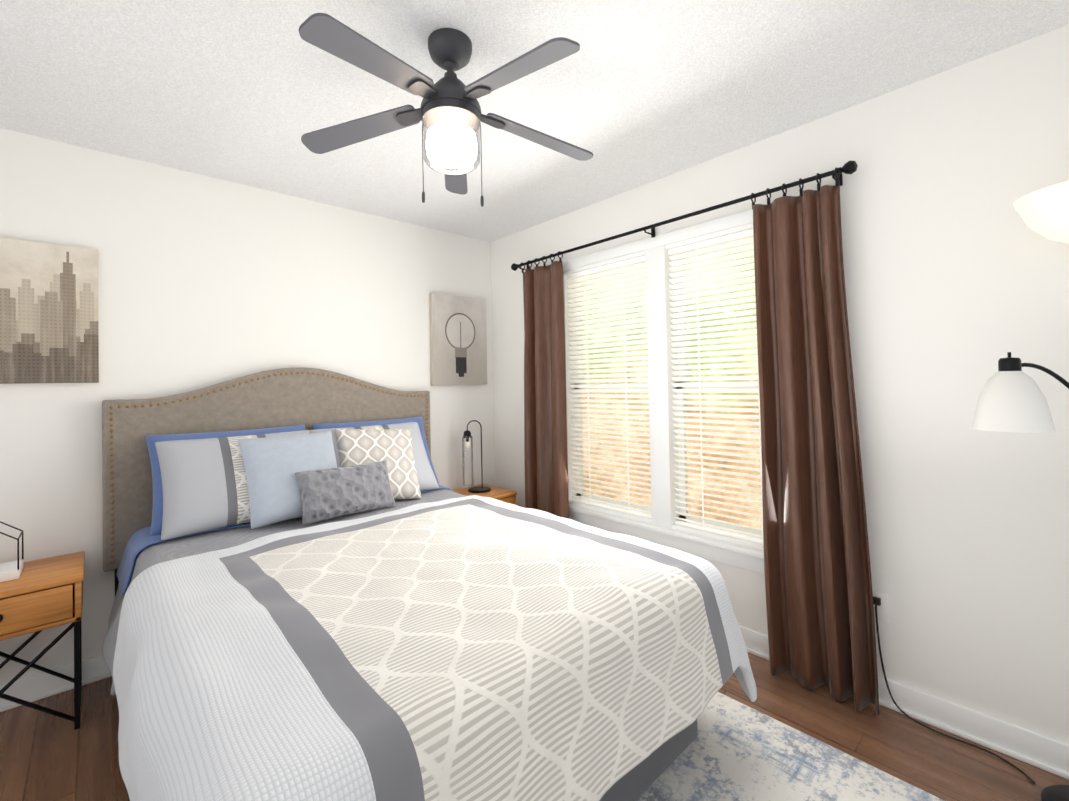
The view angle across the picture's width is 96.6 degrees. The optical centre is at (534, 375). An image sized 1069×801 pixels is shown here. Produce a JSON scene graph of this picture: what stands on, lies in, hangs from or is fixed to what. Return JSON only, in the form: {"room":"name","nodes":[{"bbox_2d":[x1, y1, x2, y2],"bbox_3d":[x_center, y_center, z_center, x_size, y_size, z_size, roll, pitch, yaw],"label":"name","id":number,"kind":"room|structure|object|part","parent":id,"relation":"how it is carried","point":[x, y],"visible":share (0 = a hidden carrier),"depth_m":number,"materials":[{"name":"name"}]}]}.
{"room":"bedroom","nodes":[
{"label":"bedroom","id":0,"kind":"room"},
{"bbox_2d":[0,128,494,683],"bbox_3d":[-1.509,0.166,2.777,3.380,2.440,0.140,0,-1,-43],"label":"wall","id":1,"kind":"structure","parent":0,"point":[204,280],"depth_m":2.45,"materials":[{"name":"white paint"}]},
{"bbox_2d":[0,238,98,383],"bbox_3d":[-2.275,-0.271,1.960,0.710,0.610,0.035,0,-1,-43],"label":"art","id":2,"kind":"object","parent":1,"relation":"attached to","point":[48,313],"visible":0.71,"depth_m":2.08,"materials":[{"name":"beige fabric"}]},
{"bbox_2d":[0,654,111,711],"bbox_3d":[-1.429,1.331,2.697,3.100,0.105,0.028,0,-1,-43],"label":"baseboard","id":3,"kind":"structure","parent":1,"relation":"attached to","point":[36,687],"depth_m":2.07,"materials":[{"name":"white"}]},
{"bbox_2d":[429,292,486,384],"bbox_3d":[-0.558,-0.262,3.547,0.475,0.660,0.035,0,-1,-43],"label":"art","id":4,"kind":"object","parent":1,"relation":"attached to","point":[458,348],"visible":0.9,"depth_m":3.52,"materials":[{"name":"beige fabric"}]},
{"bbox_2d":[0,652,1068,800],"bbox_3d":[-0.266,1.391,1.440,3.380,0.100,3.730,0,-1,-43],"label":"floor","id":5,"kind":"structure","parent":0,"point":[44,756],"depth_m":1.72,"materials":[{"name":"brown wood"}]},
{"bbox_2d":[0,551,84,729],"bbox_3d":[-2.041,1.083,1.833,0.450,0.600,0.418,0,-1,-43],"label":"nightstand","id":6,"kind":"object","parent":5,"relation":"on","point":[38,596],"visible":1,"depth_m":1.82,"materials":[{"name":"brown wood"}]},
{"bbox_2d":[0,521,23,581],"bbox_3d":[-2.115,0.664,1.819,0.215,0.237,0.160,0,-1,-43],"label":"lantern","id":7,"kind":"object","parent":6,"relation":"on","point":[11,570],"visible":1,"depth_m":1.83,"materials":[{"name":"metal"}]},
{"bbox_2d":[102,367,756,800],"bbox_3d":[-0.557,0.640,1.973,1.814,1.430,2.264,0,-1,-43],"label":"bed","id":8,"kind":"object","parent":5,"relation":"on","point":[328,587],"visible":1,"depth_m":1.40,"materials":[{"name":"white fabric"}]},
{"bbox_2d":[146,425,304,535],"bbox_3d":[-1.484,0.488,2.384,0.740,0.500,0.167,0,-27,-43],"label":"pillow","id":9,"kind":"object","parent":8,"relation":"on","point":[163,447],"depth_m":2.23,"materials":[{"name":"white fabric"}]},
{"bbox_3d":[-1.346,0.667,2.736,1.680,1.430,0.073,0,-1,-43],"label":"headboard","id":10,"kind":"part","parent":8,"relation":"part of","materials":[{"name":"fabric"}]},
{"bbox_2d":[238,431,337,528],"bbox_3d":[-1.200,0.499,2.388,0.470,0.470,0.150,0,-29,-45],"label":"pillow","id":11,"kind":"object","parent":8,"relation":"on","point":[269,487],"depth_m":2.28,"materials":[{"name":"fabric"}]},
{"bbox_2d":[312,416,438,483],"bbox_3d":[-0.941,0.485,2.886,0.740,0.500,0.167,0,-27,-43],"label":"pillow","id":12,"kind":"object","parent":8,"relation":"on","point":[416,424],"depth_m":2.95,"materials":[{"name":"beige fabric"}]},
{"bbox_2d":[113,495,756,800],"bbox_3d":[-0.313,0.941,1.727,1.802,0.578,1.592,0,-1,-43],"label":"comforter","id":13,"kind":"object","parent":8,"relation":"on","point":[472,647],"depth_m":1.22,"materials":[{"name":"fabric"}]},
{"bbox_2d":[452,484,516,504],"bbox_3d":[-0.406,1.098,3.344,0.450,0.550,0.418,0,-1,-43],"label":"nightstand","id":14,"kind":"object","parent":5,"relation":"on","point":[503,495],"visible":0.1,"depth_m":3.34,"materials":[{"name":"brown wood"}]},
{"bbox_2d":[462,420,490,492],"bbox_3d":[-0.410,0.571,3.419,0.182,0.504,0.175,0,-1,-43],"label":"table lamp","id":15,"kind":"object","parent":14,"relation":"on","point":[467,435],"visible":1,"depth_m":3.42,"materials":[{"name":"black metal"}]},
{"bbox_2d":[636,692,943,800],"bbox_3d":[0.132,1.321,1.054,2.200,0.012,2.200,0,-1,-43],"label":"rug","id":16,"kind":"object","parent":5,"relation":"on","point":[734,750],"visible":0.16,"depth_m":1.58,"materials":[{"name":"fabric"}]},
{"bbox_2d":[972,181,1068,800],"bbox_3d":[1.556,0.380,1.379,0.420,1.844,0.398,0,-1,-43],"label":"lamp","id":17,"kind":"object","parent":5,"relation":"on","point":[1011,398],"visible":1,"depth_m":1.36,"materials":[{"name":"black metal"}]},
{"bbox_2d":[0,0,1068,241],"bbox_3d":[-0.317,-1.148,1.478,3.380,0.100,3.730,0,-1,-43],"label":"ceiling","id":18,"kind":"structure","parent":0,"point":[630,94],"depth_m":1.77,"materials":[{"name":"white paint"}]},
{"bbox_2d":[299,13,592,206],"bbox_3d":[-0.244,-0.826,1.542,1.030,0.542,0.987,0,-1,-43],"label":"fan","id":19,"kind":"object","parent":18,"relation":"hanging from","point":[448,114],"visible":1,"depth_m":1.51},
{"bbox_2d":[491,25,1068,743],"bbox_3d":[0.899,0.114,2.559,0.140,2.440,3.450,0,-1,-43],"label":"wall","id":20,"kind":"structure","parent":0,"point":[955,277],"depth_m":1.78,"materials":[{"name":"white paint"}]},
{"bbox_2d":[562,209,764,573],"bbox_3d":[0.732,0.084,2.702,0.180,1.732,1.619,0,-1,-43],"label":"window","id":21,"kind":"structure","parent":20,"relation":"in","point":[660,527],"depth_m":2.66,"materials":[{"name":"white"}]},
{"bbox_2d":[567,229,762,542],"bbox_3d":[0.725,0.060,2.696,0.040,1.516,1.419,0,-1,-43],"label":"window blinds","id":22,"kind":"object","parent":21,"relation":"attached to","point":[705,247],"visible":0.67,"depth_m":2.60,"materials":[{"name":"white plastic"}]},
{"bbox_3d":[0.775,0.060,2.743,0.034,1.500,1.405,0,-1,-43],"label":"glass","id":23,"kind":"part","parent":21,"relation":"part of","materials":[{"name":"clear glass"}]},
{"bbox_2d":[511,160,878,715],"bbox_3d":[0.599,0.246,2.655,0.151,2.168,2.146,0,-1,-43],"label":"curtains","id":24,"kind":"object","parent":20,"relation":"attached to","point":[819,604],"visible":0.9,"depth_m":2.03,"materials":[{"name":"brown fabric"}]},
{"bbox_2d":[739,625,1068,779],"bbox_3d":[0.860,1.282,2.484,0.028,0.105,3.450,0,-1,-43],"label":"baseboard","id":25,"kind":"structure","parent":20,"relation":"attached to","point":[1040,751],"depth_m":1.71,"materials":[{"name":"white"}]},
{"bbox_2d":[872,590,1034,783],"bbox_3d":[1.489,1.088,1.742,0.053,0.439,0.484,-1,-1,-30],"label":"power cord","id":26,"kind":"object","parent":20,"relation":"attached to","point":[880,601],"visible":0.85,"depth_m":1.90,"materials":[{"name":"black plastic"}]},
{"label":"outside","id":27,"kind":"structure","parent":0,"visible":0},
{"bbox_2d":[582,245,761,528],"bbox_3d":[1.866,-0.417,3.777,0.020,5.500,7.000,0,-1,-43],"label":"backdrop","id":28,"kind":"structure","parent":27,"point":[698,471],"depth_m":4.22,"materials":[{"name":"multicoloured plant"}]}
]}

